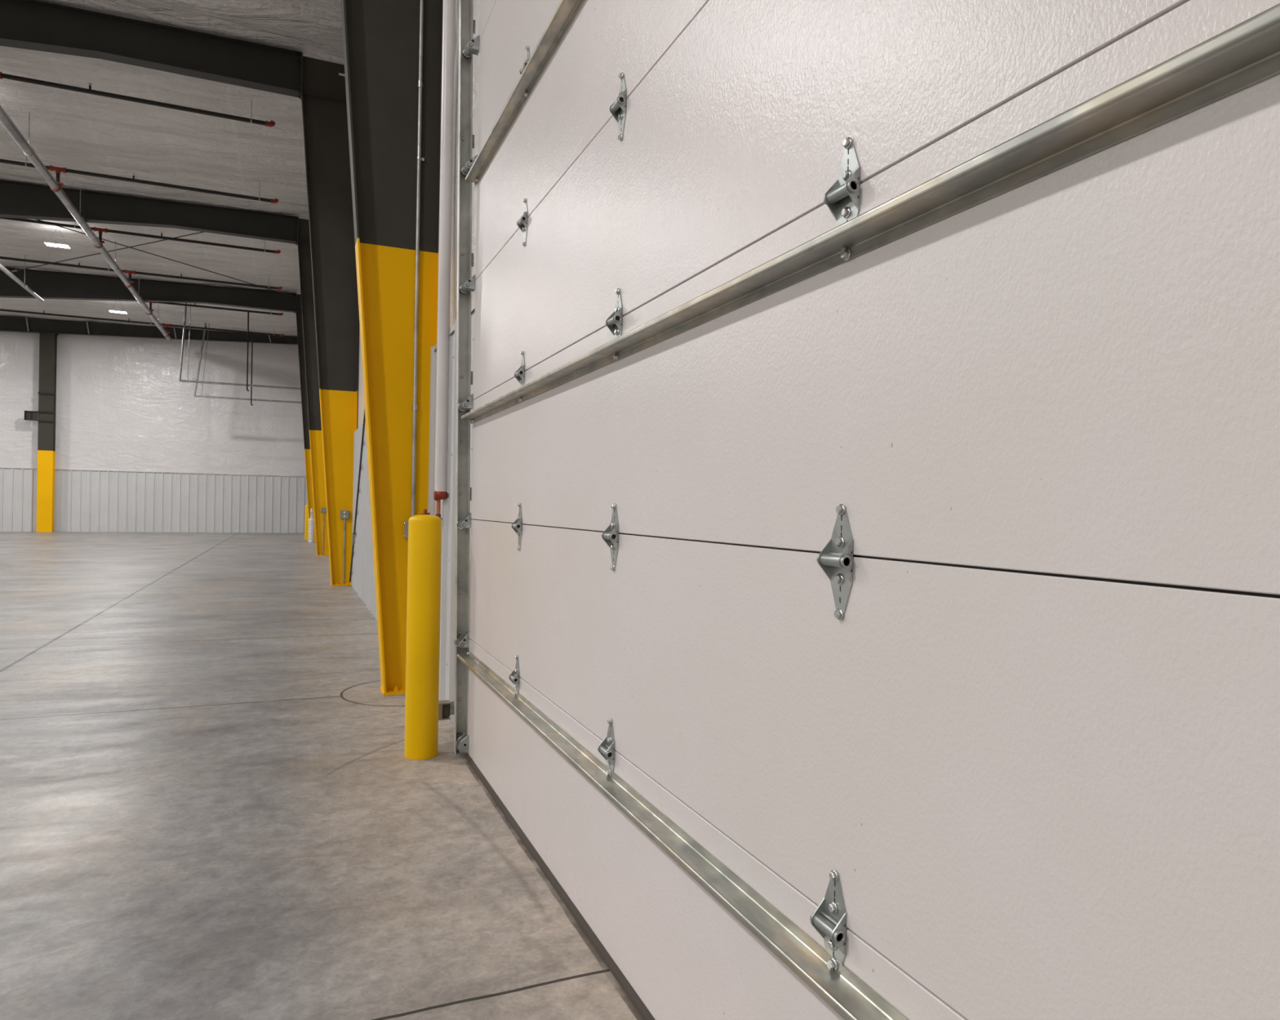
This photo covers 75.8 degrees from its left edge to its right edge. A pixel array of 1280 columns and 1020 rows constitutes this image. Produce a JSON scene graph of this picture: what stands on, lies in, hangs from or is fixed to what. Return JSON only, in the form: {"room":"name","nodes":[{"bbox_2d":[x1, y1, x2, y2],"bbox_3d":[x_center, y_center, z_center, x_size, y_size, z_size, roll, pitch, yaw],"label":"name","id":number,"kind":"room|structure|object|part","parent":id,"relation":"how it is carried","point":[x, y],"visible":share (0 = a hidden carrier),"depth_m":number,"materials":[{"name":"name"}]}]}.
{"room":"warehouse interior","nodes":[
{"label":"warehouse interior","id":0,"kind":"room"},
{"bbox_2d":[0,315,307,533],"bbox_3d":[-22.804,-3.385,30.996,20.130,8.400,0.261,1,0,-23],"label":"wall","id":1,"kind":"structure","parent":0,"point":[136,451],"depth_m":32.47,"materials":[{"name":"white plastic"}]},
{"bbox_3d":[-22.892,-1.565,30.874,19.930,0.037,0.071,1,0,-23],"label":"trim rail","id":2,"kind":"part","parent":1,"relation":"part of","materials":[{"name":"white metal"}]},
{"bbox_3d":[-22.922,-0.382,30.896,19.930,2.390,0.108,1,0,-23],"label":"liner panel","id":3,"kind":"part","parent":1,"relation":"part of","materials":[{"name":"white metal"}]},
{"bbox_2d":[0,0,344,336],"bbox_3d":[-13.712,-7.105,9.594,20.230,0.744,46.700,1,0,-23],"label":"ceiling","id":4,"kind":"structure","parent":0,"point":[73,130],"depth_m":16.18,"materials":[{"name":"white metal"}]},
{"bbox_2d":[0,254,44,302],"bbox_3d":[-13.847,-6.486,15.354,0.124,0.912,19.200,1,0,-23],"label":"pipe","id":5,"kind":"object","parent":4,"relation":"hanging from","point":[2,268],"visible":1,"depth_m":22.37,"materials":[{"name":"metal"}]},
{"bbox_3d":[-16.932,-6.556,22.626,0.124,0.912,0.024,1,0,-23],"label":"hanger rod","id":6,"kind":"part","parent":5,"relation":"part of","materials":[{"name":"metal"}]},
{"bbox_2d":[43,227,71,248],"bbox_3d":[-14.610,-6.868,20.622,0.520,0.479,0.320,1,0,-23],"label":"lamp","id":7,"kind":"object","parent":4,"relation":"hanging from","point":[54,242],"visible":1,"depth_m":20.55,"materials":[{"name":"metal"}]},
{"bbox_2d":[107,302,128,313],"bbox_3d":[-17.675,-6.938,27.848,0.520,0.479,0.320,1,0,-23],"label":"lamp","id":8,"kind":"object","parent":4,"relation":"hanging from","point":[113,310],"visible":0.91,"depth_m":27.77,"materials":[{"name":"metal"}]},
{"bbox_2d":[178,302,300,389],"bbox_3d":[-13.368,-5.639,28.308,4.350,3.004,0.160,1,0,-23],"label":"door track","id":9,"kind":"object","parent":4,"relation":"hanging from","point":[185,308],"visible":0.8,"depth_m":27.58,"materials":[{"name":"metal"}]},
{"bbox_2d":[193,322,301,403],"bbox_3d":[-15.045,-5.679,32.289,4.330,3.006,0.160,1,0,-23],"label":"door track","id":10,"kind":"object","parent":4,"relation":"hanging from","point":[204,331],"visible":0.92,"depth_m":31.61,"materials":[{"name":"metal"}]},
{"bbox_2d":[0,531,643,1019],"bbox_3d":[-13.813,1.097,9.631,20.330,0.150,46.700,1,0,-23],"label":"floor","id":11,"kind":"structure","parent":0,"point":[213,806],"depth_m":3.34,"materials":[{"name":"concrete"}]},
{"bbox_2d":[24,331,58,532],"bbox_3d":[-22.419,-2.913,30.768,0.945,7.470,0.410,1,0,-23],"label":"wall column","id":12,"kind":"structure","parent":11,"relation":"on","point":[46,414],"depth_m":30.75,"materials":[{"name":"metal"}]},
{"bbox_3d":[-22.205,-3.324,30.722,0.500,0.070,0.045,1,0,-23],"label":"clip plate","id":13,"kind":"part","parent":12,"relation":"part of","materials":[{"name":"black metal"}]},
{"bbox_3d":[-22.199,-3.664,30.721,0.500,0.070,0.045,1,0,-23],"label":"clip plate","id":14,"kind":"part","parent":12,"relation":"part of","materials":[{"name":"black metal"}]},
{"bbox_3d":[-22.187,-4.354,30.720,0.500,0.070,0.045,1,0,-23],"label":"clip plate","id":15,"kind":"part","parent":12,"relation":"part of","materials":[{"name":"black metal"}]},
{"bbox_2d":[0,315,297,344],"bbox_3d":[-22.688,-6.930,30.610,19.910,0.886,0.200,1,0,-23],"label":"rafter","id":16,"kind":"object","parent":12,"relation":"on","point":[7,323],"visible":0.89,"depth_m":31.71,"materials":[{"name":"grey metal"}]},
{"bbox_2d":[296,293,315,541],"bbox_3d":[-10.990,-3.038,27.267,0.884,8.147,0.220,1,0,-23],"label":"steel column","id":17,"kind":"structure","parent":11,"relation":"on","point":[299,309],"depth_m":27.21,"materials":[{"name":"black metal"}]},
{"bbox_2d":[0,266,296,313],"bbox_3d":[-20.096,-6.641,23.369,19.035,1.265,0.220,1,0,-23],"label":"rafter","id":18,"kind":"object","parent":17,"relation":"attached to","point":[47,284],"visible":0.99,"depth_m":25.22,"materials":[{"name":"grey metal"}]},
{"bbox_2d":[3,231,204,273],"bbox_3d":[-13.842,-6.881,21.756,10.302,0.196,0.056,1,0,25],"label":"rod","id":19,"kind":"object","parent":18,"relation":"attached to","point":[15,270],"visible":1,"depth_m":21.84,"materials":[{"name":"metal"}]},
{"bbox_2d":[37,219,296,297],"bbox_3d":[-13.367,-6.933,21.958,0.056,0.196,10.876,1,0,22],"label":"rod","id":20,"kind":"object","parent":18,"relation":"attached to","point":[37,220],"visible":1,"depth_m":22.82,"materials":[{"name":"metal"}]},
{"bbox_2d":[304,504,307,539],"bbox_3d":[-11.592,0.422,28.654,0.167,1.200,0.167,1,0,-23],"label":"bollard","id":21,"kind":"object","parent":11,"relation":"on","point":[306,505],"visible":0.54,"depth_m":28.57,"materials":[{"name":"yellow plastic"}]},
{"bbox_2d":[306,510,308,539],"bbox_3d":[-11.293,0.429,28.128,0.167,1.200,0.167,1,0,-23],"label":"bollard","id":22,"kind":"object","parent":11,"relation":"on","point":[308,510],"visible":0.11,"depth_m":28.05,"materials":[{"name":"yellow plastic"}]},
{"bbox_2d":[308,508,314,542],"bbox_3d":[-10.543,0.496,26.384,0.168,1.100,0.168,1,0,-23],"label":"stack","id":23,"kind":"object","parent":11,"relation":"on","point":[311,521],"visible":1,"depth_m":26.32,"materials":[{"name":"white plastic"}]},
{"bbox_2d":[297,216,328,555],"bbox_3d":[-7.924,-2.968,20.041,0.884,8.147,0.220,1,0,-23],"label":"steel column","id":24,"kind":"structure","parent":11,"relation":"on","point":[304,237],"depth_m":20.01,"materials":[{"name":"black metal"}]},
{"bbox_2d":[0,179,297,244],"bbox_3d":[-17.030,-6.571,16.143,19.035,1.265,0.220,1,0,-23],"label":"rafter","id":25,"kind":"object","parent":24,"relation":"attached to","point":[21,200],"visible":1,"depth_m":18.57,"materials":[{"name":"grey metal"}]},
{"bbox_2d":[0,105,171,340],"bbox_3d":[-12.337,-6.616,18.291,0.210,0.770,27.430,1,0,-23],"label":"pipe","id":26,"kind":"object","parent":25,"relation":"hanging from","point":[6,121],"visible":1,"depth_m":16.93,"materials":[{"name":"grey metal"}]},
{"bbox_3d":[-10.705,-6.582,14.405,0.166,0.763,0.024,1,0,-23],"label":"hanger rod","id":27,"kind":"part","parent":26,"relation":"part of","materials":[{"name":"metal"}]},
{"bbox_3d":[-12.189,-6.616,17.903,0.166,0.763,0.024,1,0,-23],"label":"hanger rod","id":28,"kind":"part","parent":26,"relation":"part of","materials":[{"name":"metal"}]},
{"bbox_3d":[-13.712,-6.651,21.493,0.166,0.763,0.024,1,0,-23],"label":"hanger rod","id":29,"kind":"part","parent":26,"relation":"part of","materials":[{"name":"metal"}]},
{"bbox_2d":[0,71,275,126],"bbox_3d":[-11.776,-6.677,11.636,12.101,0.660,0.104,1,0,-23],"label":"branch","id":30,"kind":"object","parent":26,"relation":"on","point":[90,91],"visible":1,"depth_m":13.16,"materials":[{"name":"black metal"}]},
{"bbox_2d":[0,155,278,203],"bbox_3d":[-13.296,-6.712,15.217,12.101,0.660,0.104,1,0,-23],"label":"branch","id":31,"kind":"object","parent":26,"relation":"on","point":[58,170],"visible":0.96,"depth_m":16.52,"materials":[{"name":"black metal"}]},
{"bbox_2d":[0,217,280,253],"bbox_3d":[-14.811,-6.746,18.788,12.101,0.660,0.104,1,0,-23],"label":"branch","id":32,"kind":"object","parent":26,"relation":"on","point":[100,230],"visible":0.84,"depth_m":19.92,"materials":[{"name":"black metal"}]},
{"bbox_2d":[0,256,282,289],"bbox_3d":[-16.338,-6.781,22.388,12.101,0.660,0.104,1,0,-23],"label":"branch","id":33,"kind":"object","parent":26,"relation":"on","point":[130,272],"visible":0.98,"depth_m":23.25,"materials":[{"name":"black metal"}]},
{"bbox_2d":[0,308,284,336],"bbox_3d":[-19.286,-6.849,29.338,12.101,0.660,0.104,1,0,-23],"label":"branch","id":34,"kind":"object","parent":26,"relation":"on","point":[1,309],"visible":0.98,"depth_m":29.77,"materials":[{"name":"black metal"}]},
{"bbox_2d":[250,333,253,405],"bbox_3d":[-14.746,-5.345,31.278,0.088,2.752,0.048,1,0,-23],"label":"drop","id":35,"kind":"object","parent":34,"relation":"hanging from","point":[251,333],"visible":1,"depth_m":31.25,"materials":[{"name":"black metal"}]},
{"bbox_2d":[144,301,283,315],"bbox_3d":[-17.783,-6.814,25.794,12.101,0.660,0.104,1,0,-23],"label":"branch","id":36,"kind":"object","parent":26,"relation":"attached to","point":[150,303],"visible":0.39,"depth_m":27.31,"materials":[{"name":"black metal"}]},
{"bbox_2d":[246,311,248,391],"bbox_3d":[-13.214,-5.345,27.746,0.088,2.682,0.048,1,0,-23],"label":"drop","id":37,"kind":"object","parent":36,"relation":"hanging from","point":[247,389],"visible":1,"depth_m":27.72,"materials":[{"name":"black metal"}]},
{"bbox_3d":[-8.285,-6.731,19.851,0.044,0.620,0.220,1,0,-23],"label":"plate","id":38,"kind":"part","parent":25,"relation":"part of","materials":[{"name":"grey metal"}]},
{"bbox_2d":[320,506,326,554],"bbox_3d":[-7.746,0.509,20.119,0.125,1.140,0.053,1,0,-23],"label":"conduit","id":39,"kind":"object","parent":24,"relation":"attached to","point":[323,509],"visible":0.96,"depth_m":20.11,"materials":[{"name":"metal"}]},
{"bbox_2d":[301,52,359,585],"bbox_3d":[-4.859,-2.897,12.815,0.884,8.147,0.220,1,0,-23],"label":"steel column","id":40,"kind":"structure","parent":11,"relation":"on","point":[323,91],"depth_m":12.84,"materials":[{"name":"black metal"}]},
{"bbox_2d":[0,0,302,99],"bbox_3d":[-13.965,-6.501,8.917,19.035,1.265,0.220,1,0,-23],"label":"rafter","id":41,"kind":"object","parent":40,"relation":"attached to","point":[30,24],"visible":1,"depth_m":11.82,"materials":[{"name":"grey metal"}]},
{"bbox_3d":[-5.219,-6.661,12.625,0.044,0.620,0.220,1,0,-23],"label":"plate","id":42,"kind":"part","parent":41,"relation":"part of","materials":[{"name":"grey metal"}]},
{"bbox_3d":[-4.680,1.157,12.930,0.338,0.045,0.220,1,0,-23],"label":"plate","id":43,"kind":"part","parent":40,"relation":"part of","materials":[{"name":"yellow paint"}]},
{"bbox_2d":[340,510,349,582],"bbox_3d":[-4.645,0.578,12.906,0.125,1.145,0.056,1,0,-23],"label":"conduit","id":44,"kind":"object","parent":40,"relation":"attached to","point":[344,513],"visible":1,"depth_m":12.90,"materials":[{"name":"metal"}]},
{"bbox_2d":[340,0,443,695],"bbox_3d":[-1.793,-2.827,5.588,0.884,8.147,0.220,1,0,-23],"label":"steel column","id":45,"kind":"structure","parent":11,"relation":"on","point":[380,37],"depth_m":5.64,"materials":[{"name":"yellow metal"}]},
{"bbox_3d":[-1.615,1.228,5.704,0.338,0.045,0.220,1,0,-23],"label":"plate","id":46,"kind":"part","parent":45,"relation":"part of","materials":[{"name":"yellow paint"}]},
{"bbox_2d":[403,520,408,537],"bbox_3d":[-1.585,0.136,5.673,0.086,0.120,0.050,1,0,-23],"label":"junction box","id":47,"kind":"object","parent":45,"relation":"attached to","point":[406,522],"visible":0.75,"depth_m":5.64,"materials":[{"name":"metal"}]},
{"bbox_2d":[410,0,424,516],"bbox_3d":[-1.507,-3.149,5.685,0.053,7.000,0.036,1,0,-23],"label":"conduit","id":48,"kind":"object","parent":45,"relation":"attached to","point":[419,158],"visible":0.89,"depth_m":5.67,"materials":[{"name":"metal"}]},
{"bbox_2d":[404,514,441,759],"bbox_3d":[-1.117,0.643,4.236,0.167,1.238,0.167,1,0,-23],"label":"bollard","id":49,"kind":"object","parent":11,"relation":"on","point":[424,531],"visible":1,"depth_m":4.17,"materials":[{"name":"yellow plastic"}]},
{"bbox_2d":[351,0,479,722],"bbox_3d":[-4.588,-3.021,13.504,0.250,8.400,46.500,1,0,-23],"label":"wall","id":50,"kind":"structure","parent":0,"point":[362,567],"depth_m":5.16,"materials":[{"name":"white plastic"}]},
{"bbox_2d":[349,407,365,582],"bbox_3d":[-2.980,-2.763,9.349,0.050,7.857,7.628,1,0,-23],"label":"rod","id":51,"kind":"object","parent":50,"relation":"attached to","point":[364,419],"visible":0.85,"depth_m":11.69,"materials":[{"name":"metal"}]},
{"bbox_3d":[-4.691,-0.017,13.435,0.100,2.390,46.400,1,0,-23],"label":"liner panel","id":52,"kind":"part","parent":50,"relation":"part of","materials":[{"name":"metal"}]},
{"bbox_3d":[-4.686,-1.198,13.426,0.035,0.042,46.400,1,0,-23],"label":"trim rail","id":53,"kind":"part","parent":50,"relation":"part of","materials":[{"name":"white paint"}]},
{"bbox_2d":[420,508,430,514],"bbox_3d":[-1.360,0.112,5.344,0.137,0.236,0.024,1,0,-23],"label":"handle","id":54,"kind":"object","parent":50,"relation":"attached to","point":[424,511],"visible":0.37,"depth_m":5.32,"materials":[{"name":"brown metal"}]},
{"bbox_2d":[433,0,455,519],"bbox_3d":[-1.188,-3.404,5.155,0.091,6.960,0.082,1,0,-23],"label":"riser pipe","id":55,"kind":"object","parent":50,"relation":"attached to","point":[449,6],"visible":0.91,"depth_m":5.12,"materials":[{"name":"metal"}]},
{"bbox_2d":[438,699,453,719],"bbox_3d":[-1.082,1.126,4.639,0.148,0.093,0.075,1,0,-23],"label":"sensor","id":56,"kind":"object","parent":50,"relation":"attached to","point":[446,707],"visible":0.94,"depth_m":4.61,"materials":[{"name":"grey plastic"}]},
{"bbox_2d":[450,0,475,754],"bbox_3d":[-0.905,-2.535,4.295,0.176,7.600,0.101,1,0,-23],"label":"track","id":57,"kind":"object","parent":50,"relation":"attached to","point":[466,21],"visible":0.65,"depth_m":4.30,"materials":[{"name":"metal"}]},
{"bbox_3d":[-0.935,1.263,4.303,0.100,0.005,0.050,1,0,-23],"label":"foot plate","id":58,"kind":"part","parent":57,"relation":"part of","materials":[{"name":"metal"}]},
{"bbox_2d":[454,0,1279,1019],"bbox_3d":[0.345,-0.839,1.379,0.127,4.265,6.344,1,0,-23],"label":"door","id":59,"kind":"structure","parent":50,"relation":"in","point":[873,520],"depth_m":1.26,"materials":[{"name":"white metal"}]}
]}

